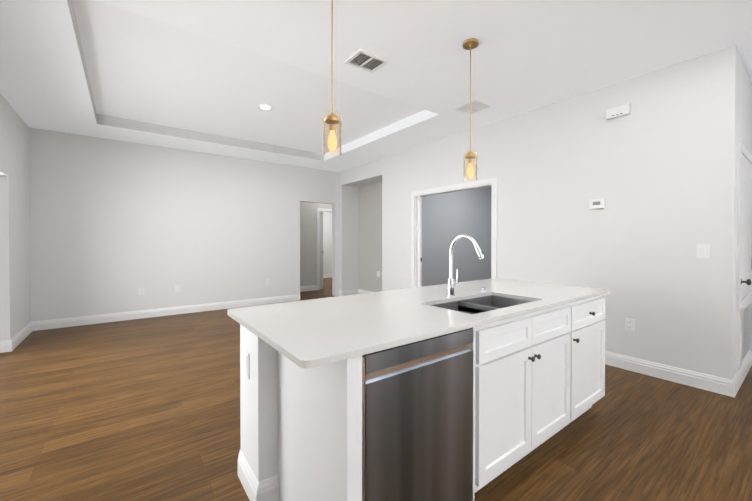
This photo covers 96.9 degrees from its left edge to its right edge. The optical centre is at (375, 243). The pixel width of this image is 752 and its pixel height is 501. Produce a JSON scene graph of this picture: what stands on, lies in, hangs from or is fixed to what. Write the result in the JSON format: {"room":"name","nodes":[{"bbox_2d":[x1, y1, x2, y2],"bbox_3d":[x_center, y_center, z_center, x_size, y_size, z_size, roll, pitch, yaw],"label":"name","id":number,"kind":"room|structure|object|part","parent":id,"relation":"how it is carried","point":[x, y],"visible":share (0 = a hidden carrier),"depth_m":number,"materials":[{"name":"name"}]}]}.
{"room":"kitchen","nodes":[
{"label":"kitchen","id":0,"kind":"room"},
{"bbox_2d":[0,93,30,340],"bbox_3d":[-2.149,-0.169,0.879,0.220,2.900,9.770,0,1,-37],"label":"wall","id":1,"kind":"structure","parent":0,"point":[15,287],"depth_m":4.06,"materials":[{"name":"white paint"}]},
{"bbox_2d":[8,322,35,351],"bbox_3d":[-4.581,1.182,4.314,0.016,0.135,1.096,0,1,-37],"label":"baseboard","id":2,"kind":"structure","parent":1,"relation":"attached to","point":[20,336],"depth_m":4.24,"materials":[{"name":"white wood"}]},
{"bbox_2d":[29,128,338,321],"bbox_3d":[-2.694,-0.221,6.510,5.690,2.900,0.120,0,1,-37],"label":"wall","id":3,"kind":"structure","parent":0,"point":[115,225],"depth_m":5.66,"materials":[{"name":"white paint"}]},
{"bbox_2d":[139,288,143,294],"bbox_3d":[-3.894,0.788,5.534,0.075,0.118,0.010,0,1,-37],"label":"electrical outlet","id":4,"kind":"object","parent":3,"relation":"attached to","point":[141,291],"visible":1,"depth_m":5.53,"materials":[{"name":"white plastic"}]},
{"bbox_2d":[32,294,299,330],"bbox_3d":[-3.284,1.166,5.993,4.110,0.135,0.016,0,1,-37],"label":"baseboard","id":5,"kind":"structure","parent":3,"relation":"attached to","point":[122,316],"depth_m":5.63,"materials":[{"name":"white wood"}]},
{"bbox_2d":[175,285,179,291],"bbox_3d":[-3.480,0.785,5.846,0.075,0.118,0.010,0,1,-37],"label":"electrical outlet","id":6,"kind":"object","parent":3,"relation":"attached to","point":[177,288],"visible":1,"depth_m":5.84,"materials":[{"name":"white plastic"}]},
{"bbox_2d":[72,0,423,153],"bbox_3d":[-1.525,-1.872,4.421,3.510,0.160,3.080,0,1,-37],"label":"ceiling","id":7,"kind":"structure","parent":0,"point":[140,68],"depth_m":3.85,"materials":[{"name":"white paint"}]},
{"bbox_2d":[259,104,271,109],"bbox_3d":[-1.443,-1.787,4.346,0.170,0.008,0.170,0,1,-37],"label":"recessed light","id":8,"kind":"object","parent":7,"relation":"in","point":[260,105],"visible":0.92,"depth_m":4.32,"materials":[{"name":"white plastic"}]},
{"bbox_2d":[300,202,331,285],"bbox_3d":[-1.304,-0.244,8.961,3.800,2.900,0.120,0,1,-37],"label":"wall","id":9,"kind":"structure","parent":0,"point":[308,243],"depth_m":8.56,"materials":[{"name":"grey paint"}]},
{"bbox_2d":[266,286,316,297],"bbox_3d":[-2.120,1.145,8.273,1.455,0.135,0.016,0,1,-37],"label":"baseboard","id":10,"kind":"structure","parent":9,"relation":"attached to","point":[302,288],"depth_m":8.53,"materials":[{"name":"white wood"}]},
{"bbox_2d":[317,208,331,289],"bbox_3d":[-1.203,0.135,9.029,0.930,2.140,0.138,0,1,-37],"label":"door frame","id":11,"kind":"structure","parent":9,"relation":"attached to","point":[318,245],"depth_m":8.79,"materials":[{"name":"white wood"}]},
{"bbox_2d":[323,212,331,273],"bbox_3d":[-2.314,-0.264,11.130,3.400,2.900,0.100,0,1,-37],"label":"wall","id":12,"kind":"structure","parent":0,"point":[327,242],"depth_m":11.54,"materials":[{"name":"white paint"}]},
{"bbox_2d":[323,274,331,277],"bbox_3d":[-2.279,1.119,11.097,3.200,0.135,0.016,0,1,-37],"label":"baseboard","id":13,"kind":"structure","parent":12,"relation":"attached to","point":[324,275],"depth_m":11.54,"materials":[{"name":"white wood"}]},
{"bbox_2d":[346,186,357,289],"bbox_3d":[-0.106,-0.228,7.284,0.335,2.900,1.760,0,1,-37],"label":"wall","id":14,"kind":"structure","parent":0,"point":[351,237],"depth_m":7.88,"materials":[{"name":"white paint"}]},
{"bbox_2d":[356,289,370,293],"bbox_3d":[0.024,1.153,7.389,0.016,0.135,1.510,0,1,-37],"label":"baseboard","id":15,"kind":"structure","parent":14,"relation":"attached to","point":[358,291],"depth_m":7.87,"materials":[{"name":"white wood"}]},
{"bbox_2d":[346,177,381,186],"bbox_3d":[-0.103,-1.518,7.268,0.335,0.320,1.510,0,1,-37],"label":"soffit","id":16,"kind":"structure","parent":0,"point":[370,181],"depth_m":7.37,"materials":[{"name":"white paint"}]},
{"bbox_2d":[358,182,381,291],"bbox_3d":[0.076,-0.230,7.421,0.120,2.900,1.760,0,1,-37],"label":"wall","id":17,"kind":"structure","parent":0,"point":[369,231],"depth_m":7.60,"materials":[{"name":"grey paint"}]},
{"bbox_2d":[0,278,751,500],"bbox_3d":[0.218,1.273,4.962,9.000,0.060,13.420,0,1,-37],"label":"floor","id":18,"kind":"structure","parent":0,"point":[145,409],"depth_m":2.27,"materials":[{"name":"brown wood"}]},
{"bbox_2d":[238,290,609,500],"bbox_3d":[0.486,0.822,2.149,2.414,0.895,0.988,0,1,-37],"label":"kitchen island","id":19,"kind":"object","parent":18,"relation":"on","point":[451,390],"depth_m":1.55,"materials":[{"name":"wood"}]},
{"bbox_2d":[244,350,249,378],"bbox_3d":[-0.671,0.624,1.725,0.009,0.130,0.080,0,1,-37],"label":"outlet","id":20,"kind":"object","parent":19,"relation":"attached to","point":[246,352],"depth_m":1.71,"materials":[{"name":"white plastic"}]},
{"bbox_3d":[-0.620,0.826,1.719,0.129,0.895,0.344,0,1,-37],"label":"knee wall trim","id":21,"kind":"part","parent":19,"relation":"part of","materials":[{"name":"white wood"}]},
{"bbox_3d":[-0.267,0.829,1.408,0.061,0.895,0.645,0,1,-37],"label":"panel","id":22,"kind":"part","parent":19,"relation":"part of","materials":[{"name":"white wood"}]},
{"bbox_2d":[227,278,606,369],"bbox_3d":[0.487,0.373,2.163,2.510,0.048,0.980,0,1,-37],"label":"island countertop","id":23,"kind":"structure","parent":19,"relation":"on","point":[305,332],"depth_m":1.64,"materials":[{"name":"white stone"}]},
{"bbox_2d":[447,234,483,297],"bbox_3d":[0.590,0.143,2.167,0.102,0.412,0.286,0,1,-37],"label":"faucet","id":24,"kind":"object","parent":23,"relation":"on","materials":[{"name":"silver metal"}]},
{"bbox_2d":[431,295,532,313],"bbox_3d":[0.663,0.489,2.047,0.770,0.227,0.420,0,1,-37],"label":"sink","id":25,"kind":"object","parent":23,"relation":"in","point":[473,304],"depth_m":2.22,"materials":[{"name":"silver metal"}]},
{"bbox_2d":[362,328,472,500],"bbox_3d":[0.032,0.827,1.599,0.644,0.895,0.560,0,1,-37],"label":"dishwasher","id":26,"kind":"object","parent":19,"relation":"in","point":[417,397],"depth_m":1.36,"materials":[{"name":"grey metal"}]},
{"bbox_2d":[0,0,751,171],"bbox_3d":[0.218,-1.806,4.934,9.000,0.300,13.420,0,1,-37],"label":"ceiling","id":27,"kind":"structure","parent":0,"point":[528,55],"depth_m":2.82,"materials":[{"name":"white paint"}]},
{"bbox_2d":[322,0,341,155],"bbox_3d":[-0.251,-1.071,1.907,0.130,1.115,0.124,0,1,-37],"label":"pendant light","id":28,"kind":"object","parent":27,"relation":"hanging from","point":[332,119],"visible":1,"depth_m":1.90,"materials":[{"name":"gold metal"}]},
{"bbox_3d":[-0.251,-0.631,1.911,0.108,0.235,0.108,0,1,-37],"label":"glass","id":29,"kind":"part","parent":28,"relation":"part of","materials":[{"name":"clear glass"}]},
{"bbox_3d":[-0.251,-0.593,1.912,0.054,0.127,0.054,0,1,-37],"label":"bulb","id":30,"kind":"part","parent":28,"relation":"part of","materials":[{"name":"yellow glass"}]},
{"bbox_2d":[344,49,388,72],"bbox_3d":[-0.084,-1.632,2.985,0.310,0.015,0.250,0,1,-37],"label":"ceiling vent","id":31,"kind":"object","parent":27,"relation":"in","point":[364,60],"visible":0.96,"depth_m":2.98,"materials":[{"name":"white metal"}]},
{"bbox_2d":[463,38,478,180],"bbox_3d":[0.769,-1.078,2.714,0.130,1.115,0.124,0,1,-37],"label":"pendant light","id":32,"kind":"object","parent":27,"relation":"hanging from","point":[470,43],"visible":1,"depth_m":2.71,"materials":[{"name":"gold metal"}]},
{"bbox_3d":[0.769,-0.638,2.718,0.108,0.235,0.108,0,1,-37],"label":"glass","id":33,"kind":"part","parent":32,"relation":"part of","materials":[{"name":"clear glass"}]},
{"bbox_3d":[0.769,-0.600,2.718,0.054,0.127,0.054,0,1,-37],"label":"bulb","id":34,"kind":"part","parent":32,"relation":"part of","materials":[{"name":"yellow glass"}]},
{"bbox_2d":[454,100,489,113],"bbox_3d":[1.160,-1.642,4.017,0.300,0.012,0.300,0,1,-37],"label":"ceiling vent","id":35,"kind":"object","parent":27,"relation":"in","point":[476,106],"visible":0.9,"depth_m":4.00,"materials":[{"name":"white metal"}]},
{"bbox_2d":[422,187,490,286],"bbox_3d":[1.732,-0.230,7.492,3.520,2.900,0.120,0,1,-37],"label":"wall","id":36,"kind":"structure","parent":0,"point":[447,218],"depth_m":7.50,"materials":[{"name":"grey paint"}]},
{"bbox_2d":[339,51,714,374],"bbox_3d":[1.056,-0.210,5.365,0.120,2.900,6.223,0,1,-37],"label":"wall","id":37,"kind":"structure","parent":0,"point":[644,169],"depth_m":3.45,"materials":[{"name":"white paint"}]},
{"bbox_2d":[340,290,355,295],"bbox_3d":[-0.617,1.149,7.841,0.446,0.135,0.016,0,1,-37],"label":"baseboard","id":38,"kind":"structure","parent":37,"relation":"attached to","point":[345,292],"depth_m":7.79,"materials":[{"name":"white wood"}]},
{"bbox_2d":[417,196,421,286],"bbox_3d":[0.755,0.206,5.768,0.040,2.050,0.075,0,1,-37],"label":"pocket door jamb edge","id":39,"kind":"structure","parent":37,"relation":"attached to","point":[419,240],"depth_m":5.74,"materials":[{"name":"white wood"}]},
{"bbox_2d":[411,177,496,287],"bbox_3d":[1.174,0.169,5.197,0.138,2.145,1.670,0,1,-37],"label":"door frame","id":40,"kind":"structure","parent":37,"relation":"attached to","point":[484,183],"depth_m":5.02,"materials":[{"name":"white wood"}]},
{"bbox_2d":[589,199,604,208],"bbox_3d":[2.344,-0.423,3.535,0.024,0.100,0.140,0,1,-37],"label":"thermostat","id":41,"kind":"object","parent":37,"relation":"attached to","point":[597,204],"visible":1,"depth_m":3.52,"materials":[{"name":"white plastic"}]},
{"bbox_2d":[606,103,630,119],"bbox_3d":[2.449,-1.338,3.370,0.046,0.106,0.200,0,1,-37],"label":"door chime","id":42,"kind":"object","parent":37,"relation":"attached to","point":[618,111],"visible":0.98,"depth_m":3.35,"materials":[{"name":"white plastic"}]},
{"bbox_2d":[625,318,634,330],"bbox_3d":[2.526,0.804,3.317,0.010,0.118,0.075,0,1,-37],"label":"electrical outlet","id":43,"kind":"object","parent":37,"relation":"attached to","point":[629,324],"visible":1,"depth_m":3.31,"materials":[{"name":"white plastic"}]},
{"bbox_2d":[605,351,739,397],"bbox_3d":[2.293,1.188,3.624,0.016,0.135,2.204,0,1,-37],"label":"baseboard","id":44,"kind":"structure","parent":37,"relation":"attached to","point":[720,385],"depth_m":3.03,"materials":[{"name":"white wood"}]},
{"bbox_2d":[697,244,708,257],"bbox_3d":[2.839,0.063,2.894,0.010,0.122,0.078,0,1,-37],"label":"light switch","id":45,"kind":"object","parent":37,"relation":"attached to","point":[702,250],"visible":1,"depth_m":2.89,"materials":[{"name":"white plastic"}]},
{"bbox_2d":[712,45,751,379],"bbox_3d":[3.440,-0.190,3.191,1.310,2.900,0.120,0,1,-37],"label":"wall","id":46,"kind":"structure","parent":0,"point":[733,109],"depth_m":2.80,"materials":[{"name":"white paint"}]},
{"bbox_2d":[734,352,751,386],"bbox_3d":[3.421,1.193,3.105,1.140,0.135,0.016,0,1,-37],"label":"baseboard","id":47,"kind":"structure","parent":46,"relation":"attached to","point":[744,369],"depth_m":3.13,"materials":[{"name":"white wood"}]},
{"bbox_2d":[736,142,751,309],"bbox_3d":[3.482,-0.155,3.136,0.990,1.430,0.020,0,1,-37],"label":"door frame","id":48,"kind":"structure","parent":46,"relation":"attached to","point":[744,151],"depth_m":2.84,"materials":[{"name":"white wood"}]},
{"bbox_2d":[739,300,750,365],"bbox_3d":[3.556,0.835,3.205,0.660,0.530,0.016,0,1,-37],"label":"air vent","id":49,"kind":"object","parent":46,"relation":"in","point":[745,330],"visible":1,"depth_m":3.18,"materials":[{"name":"white"}]},
{"bbox_2d":[741,154,751,299],"bbox_3d":[3.480,-0.150,3.139,0.840,1.290,0.012,0,1,-37],"label":"slab","id":50,"kind":"object","parent":46,"relation":"attached to","point":[746,221],"visible":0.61,"depth_m":3.13,"materials":[{"name":"white wood"}]},
{"bbox_2d":[741,279,751,284],"bbox_3d":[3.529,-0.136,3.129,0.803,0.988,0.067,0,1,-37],"label":"hardware piece","id":51,"kind":"object","parent":50,"relation":"attached to","point":[748,281],"visible":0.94,"depth_m":2.89,"materials":[{"name":"brown metal"}]},
{"bbox_2d":[751,299,751,351],"bbox_3d":[4.947,-0.181,2.181,0.120,2.900,3.307,0,1,-37],"label":"wall","id":52,"kind":"structure","parent":0,"point":[751,325],"depth_m":3.47,"materials":[{"name":"white paint"}]}
]}

